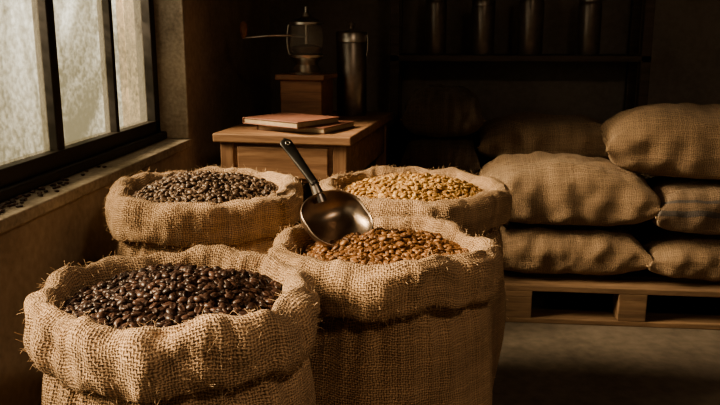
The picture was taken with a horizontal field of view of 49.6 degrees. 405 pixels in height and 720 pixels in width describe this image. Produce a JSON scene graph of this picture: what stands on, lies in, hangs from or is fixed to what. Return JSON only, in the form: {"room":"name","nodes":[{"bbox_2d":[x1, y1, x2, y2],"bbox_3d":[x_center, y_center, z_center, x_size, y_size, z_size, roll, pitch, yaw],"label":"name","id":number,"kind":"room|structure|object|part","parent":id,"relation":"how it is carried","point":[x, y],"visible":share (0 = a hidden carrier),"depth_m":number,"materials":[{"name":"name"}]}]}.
{"room":"warehouse","nodes":[
{"label":"warehouse","id":0,"kind":"room"},
{"bbox_2d":[0,0,270,404],"bbox_3d":[-0.915,-0.621,1.311,0.250,2.750,5.820,1,12,6],"label":"wall","id":1,"kind":"structure","parent":0,"point":[229,75],"depth_m":2.83,"materials":[{"name":"paint"}]},
{"bbox_2d":[0,0,49,165],"bbox_3d":[-0.864,-0.310,1.976,0.005,0.396,0.247,1,12,6],"label":"glass","id":2,"kind":"object","parent":1,"relation":"attached to","point":[20,149],"depth_m":1.98,"materials":[{"name":"glass"}]},
{"bbox_2d":[0,0,160,188],"bbox_3d":[-0.976,-0.334,0.849,0.060,1.068,3.988,1,12,6],"label":"frame","id":3,"kind":"object","parent":1,"relation":"attached to","point":[59,155],"visible":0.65,"depth_m":2.35,"materials":[{"name":"paint"}]},
{"bbox_2d":[53,0,110,145],"bbox_3d":[-0.825,-0.396,2.330,0.005,0.412,0.315,1,12,6],"label":"glass","id":4,"kind":"object","parent":1,"relation":"attached to","point":[82,106],"depth_m":2.32,"materials":[{"name":"glass"}]},
{"bbox_2d":[0,131,166,202],"bbox_3d":[-0.934,0.175,0.956,0.025,0.028,3.988,1,12,6],"label":"bead","id":5,"kind":"object","parent":1,"relation":"attached to","point":[11,191],"visible":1,"depth_m":2.17,"materials":[{"name":"paint"}]},
{"bbox_2d":[0,0,191,233],"bbox_3d":[-0.963,-0.326,0.856,0.262,1.110,4.000,1,12,6],"label":"trim","id":6,"kind":"structure","parent":1,"relation":"attached to","point":[168,14],"depth_m":2.79,"materials":[{"name":"paint"}]},
{"bbox_2d":[0,166,106,212],"bbox_3d":[-0.783,-0.021,1.894,0.067,0.008,0.803,1,12,6],"label":"coffee beans","id":7,"kind":"object","parent":6,"relation":"on","point":[11,202],"visible":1,"depth_m":1.88,"materials":[{"name":"brown food"}]},
{"bbox_2d":[112,7,147,128],"bbox_3d":[-0.788,-0.466,2.677,0.005,0.400,0.251,1,12,6],"label":"glass","id":8,"kind":"object","parent":1,"relation":"attached to","point":[122,74],"depth_m":2.66,"materials":[{"name":"glass"}]},
{"bbox_2d":[269,0,719,202],"bbox_3d":[1.107,-1.225,4.059,3.683,2.750,0.200,1,12,6],"label":"wall","id":9,"kind":"structure","parent":0,"point":[685,56],"depth_m":4.09,"materials":[{"name":"paint"}]},
{"bbox_2d":[492,291,719,404],"bbox_3d":[0.792,0.809,1.441,3.683,0.100,6.220,1,12,6],"label":"floor","id":10,"kind":"structure","parent":0,"point":[539,363],"depth_m":2.54,"materials":[{"name":"concrete"}]},
{"bbox_2d":[15,243,322,404],"bbox_3d":[-0.299,0.435,1.329,0.487,0.673,0.459,-3,13,-13],"label":"sack","id":11,"kind":"object","parent":10,"relation":"on","point":[221,324],"visible":1,"depth_m":1.14,"materials":[{"name":"beige fabric"}]},
{"bbox_2d":[103,164,305,256],"bbox_3d":[-0.385,0.267,2.028,0.508,0.703,0.526,-5,13,-21],"label":"sack","id":12,"kind":"object","parent":10,"relation":"on","point":[242,209],"visible":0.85,"depth_m":1.79,"materials":[{"name":"beige fabric"}]},
{"bbox_2d":[213,111,392,225],"bbox_3d":[-0.185,0.020,3.171,0.500,0.700,0.860,3,13,12],"label":"wooden side table","id":13,"kind":"object","parent":10,"relation":"on","point":[353,149],"visible":0.44,"depth_m":2.73,"materials":[{"name":"brown wood"}]},
{"bbox_3d":[-0.270,-0.139,2.727,0.330,0.110,0.016,3,13,12],"label":"drawer","id":14,"kind":"part","parent":13,"relation":"part of","materials":[{"name":"brown wood"}]},
{"bbox_2d":[239,6,336,116],"bbox_3d":[-0.287,-0.564,3.158,0.351,0.445,0.200,3,13,14],"label":"coffee grinder","id":15,"kind":"object","parent":13,"relation":"on","point":[306,89],"visible":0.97,"depth_m":3.09,"materials":[{"name":"brown wood"}]},
{"bbox_3d":[-0.461,-0.684,3.089,0.034,0.065,0.034,3,13,14],"label":"crank knob","id":16,"kind":"part","parent":15,"relation":"part of","materials":[{"name":"brown wood"}]},
{"bbox_3d":[-0.338,-0.657,3.092,0.253,0.020,0.041,-1,12,-6],"label":"crank arm","id":17,"kind":"part","parent":15,"relation":"part of","materials":[{"name":"metal"}]},
{"bbox_3d":[-0.215,-0.732,3.105,0.132,0.052,0.132,3,13,14],"label":"hopper lid","id":18,"kind":"part","parent":15,"relation":"part of","materials":[{"name":"metal"}]},
{"bbox_2d":[257,120,354,133],"bbox_3d":[-0.195,-0.283,2.866,0.280,0.022,0.240,6,14,25],"label":"book","id":19,"kind":"object","parent":13,"relation":"on","point":[323,129],"visible":0.58,"depth_m":2.77,"materials":[{"name":"paper"}]},
{"bbox_2d":[243,112,339,128],"bbox_3d":[-0.250,-0.300,2.842,0.270,0.022,0.230,10,16,37],"label":"book","id":20,"kind":"object","parent":19,"relation":"on","point":[286,119],"visible":1,"depth_m":2.79,"materials":[{"name":"paper"}]},
{"bbox_2d":[336,22,367,116],"bbox_3d":[-0.032,-0.562,3.286,0.138,0.387,0.132,1,12,6],"label":"metal canister","id":21,"kind":"object","parent":13,"relation":"on","point":[352,47],"visible":1,"depth_m":3.24,"materials":[{"name":"metal"}]},
{"bbox_3d":[-0.035,-0.711,3.253,0.132,0.083,0.132,1,12,6],"label":"lid","id":22,"kind":"part","parent":21,"relation":"part of","materials":[{"name":"metal"}]},
{"bbox_2d":[267,211,505,404],"bbox_3d":[0.039,0.366,1.665,0.477,0.664,0.476,-9,15,-36],"label":"sack","id":23,"kind":"object","parent":10,"relation":"on","point":[405,313],"visible":0.84,"depth_m":1.45,"materials":[{"name":"beige fabric"}]},
{"bbox_2d":[280,138,373,247],"bbox_3d":[-0.090,-0.018,1.620,0.229,0.206,0.147,5,14,24],"label":"scoop","id":24,"kind":"object","parent":23,"relation":"on","point":[326,216],"visible":0.94,"depth_m":1.66,"materials":[{"name":"metal"}]},
{"bbox_3d":[-0.130,-0.087,1.671,0.031,0.013,0.136,-19,61,-34],"label":"handle","id":25,"kind":"part","parent":24,"relation":"part of","materials":[{"name":"black metal"}]},
{"bbox_2d":[309,180,326,203],"bbox_3d":[-0.090,-0.019,1.647,0.029,0.039,0.052,-19,61,-34],"label":"socket","id":26,"kind":"object","parent":24,"relation":"attached to","point":[319,196],"depth_m":1.64,"materials":[{"name":"metal"}]},
{"bbox_2d":[300,191,371,247],"bbox_3d":[-0.054,0.049,1.629,0.148,0.057,0.142,-19,61,-34],"label":"bowl","id":27,"kind":"object","parent":24,"relation":"on","point":[326,216],"depth_m":1.65,"materials":[{"name":"metal"}]},
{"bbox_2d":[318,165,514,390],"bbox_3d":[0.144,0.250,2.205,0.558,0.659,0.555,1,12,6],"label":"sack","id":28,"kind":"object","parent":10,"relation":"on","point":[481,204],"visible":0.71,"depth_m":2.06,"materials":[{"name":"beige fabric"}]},
{"bbox_2d":[389,0,655,166],"bbox_3d":[0.779,-0.853,3.878,1.240,2.100,0.300,1,12,6],"label":"storage shelf","id":29,"kind":"object","parent":10,"relation":"on","point":[397,136],"visible":0.41,"depth_m":3.81,"materials":[{"name":"brown wood"}]},
{"bbox_2d":[425,0,446,54],"bbox_3d":[0.375,-0.883,3.853,0.104,0.300,0.104,1,12,6],"label":"storage jar","id":30,"kind":"object","parent":29,"relation":"on","point":[436,10],"visible":1,"depth_m":3.82,"materials":[{"name":"metal"}]},
{"bbox_2d":[470,0,495,54],"bbox_3d":[0.604,-0.864,3.832,0.116,0.270,0.116,1,12,6],"label":"storage jar","id":31,"kind":"object","parent":29,"relation":"on","point":[483,11],"visible":1,"depth_m":3.79,"materials":[{"name":"metal"}]},
{"bbox_3d":[0.604,-0.978,3.807,0.114,0.035,0.114,1,12,6],"label":"jar lid","id":32,"kind":"part","parent":31,"relation":"part of","materials":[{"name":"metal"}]},
{"bbox_2d":[516,0,544,54],"bbox_3d":[0.833,-0.873,3.806,0.124,0.300,0.124,1,12,6],"label":"storage jar","id":33,"kind":"object","parent":29,"relation":"on","point":[530,12],"visible":0.94,"depth_m":3.76,"materials":[{"name":"metal"}]},
{"bbox_2d":[576,0,602,54],"bbox_3d":[1.111,-0.862,3.778,0.110,0.290,0.110,1,12,6],"label":"storage jar","id":34,"kind":"object","parent":29,"relation":"on","point":[590,11],"visible":0.96,"depth_m":3.74,"materials":[{"name":"metal"}]},
{"bbox_2d":[504,269,719,329],"bbox_3d":[1.241,0.275,3.304,1.320,0.144,1.040,1,12,6],"label":"wooden pallet","id":35,"kind":"object","parent":10,"relation":"on","point":[630,291],"visible":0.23,"depth_m":2.85,"materials":[{"name":"brown wood"}]},
{"bbox_2d":[500,222,653,275],"bbox_3d":[0.784,0.145,3.079,0.614,0.202,0.512,1,12,5],"label":"burlap sack","id":36,"kind":"object","parent":35,"relation":"on","point":[528,248],"visible":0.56,"depth_m":2.86,"materials":[{"name":"brown fabric"}]},
{"bbox_2d":[477,151,661,225],"bbox_3d":[0.781,-0.058,3.043,0.666,0.256,0.511,2,13,8],"label":"burlap sack","id":37,"kind":"object","parent":36,"relation":"on","point":[548,188],"visible":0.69,"depth_m":2.83,"materials":[{"name":"brown fabric"}]},
{"bbox_2d":[626,219,719,280],"bbox_3d":[1.397,0.171,3.004,0.677,0.184,0.518,2,12,7],"label":"burlap sack","id":38,"kind":"object","parent":35,"relation":"on","point":[674,254],"visible":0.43,"depth_m":2.82,"materials":[{"name":"brown fabric"}]},
{"bbox_2d":[643,174,719,234],"bbox_3d":[1.411,-0.009,2.966,0.700,0.217,0.501,1,12,4],"label":"burlap sack","id":39,"kind":"object","parent":38,"relation":"on","point":[689,205],"visible":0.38,"depth_m":2.77,"materials":[{"name":"brown fabric"}]},
{"bbox_2d":[600,103,719,179],"bbox_3d":[1.313,-0.238,2.959,0.783,0.265,0.572,3,13,14],"label":"burlap sack","id":40,"kind":"object","parent":39,"relation":"on","point":[663,139],"visible":1,"depth_m":2.77,"materials":[{"name":"brown fabric"}]},
{"bbox_3d":[0.866,0.042,3.550,0.638,0.202,0.457,2,13,8],"label":"burlap sack","id":41,"kind":"object","parent":35,"relation":"on","visible":0},
{"bbox_2d":[479,158,492,170],"bbox_3d":[0.847,-0.124,3.517,0.637,0.202,0.463,1,12,6],"label":"burlap sack","id":42,"kind":"object","parent":41,"relation":"on","point":[487,160],"visible":0.02,"depth_m":3.59,"materials":[{"name":"brown fabric"}]},
{"bbox_2d":[470,112,609,159],"bbox_3d":[0.826,-0.293,3.481,0.637,0.203,0.467,1,12,4],"label":"burlap sack","id":43,"kind":"object","parent":42,"relation":"on","point":[522,132],"visible":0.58,"depth_m":3.29,"materials":[{"name":"brown fabric"}]},
{"bbox_3d":[0.361,0.162,3.600,0.353,0.225,0.557,1,12,6],"label":"burlap sack","id":44,"kind":"object","parent":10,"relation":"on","visible":0},
{"bbox_3d":[0.369,-0.032,3.557,0.349,0.231,0.565,1,12,6],"label":"burlap sack","id":45,"kind":"object","parent":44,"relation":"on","visible":0},
{"bbox_2d":[398,133,480,174],"bbox_3d":[0.362,-0.224,3.515,0.347,0.228,0.542,1,12,6],"label":"burlap sack","id":46,"kind":"object","parent":45,"relation":"on","point":[426,152],"visible":0.72,"depth_m":3.27,"materials":[{"name":"brown fabric"}]},
{"bbox_2d":[400,83,485,137],"bbox_3d":[0.370,-0.414,3.471,0.355,0.222,0.552,1,12,6],"label":"burlap sack","id":47,"kind":"object","parent":46,"relation":"on","point":[438,110],"visible":1,"depth_m":3.23,"materials":[{"name":"brown fabric"}]}
]}

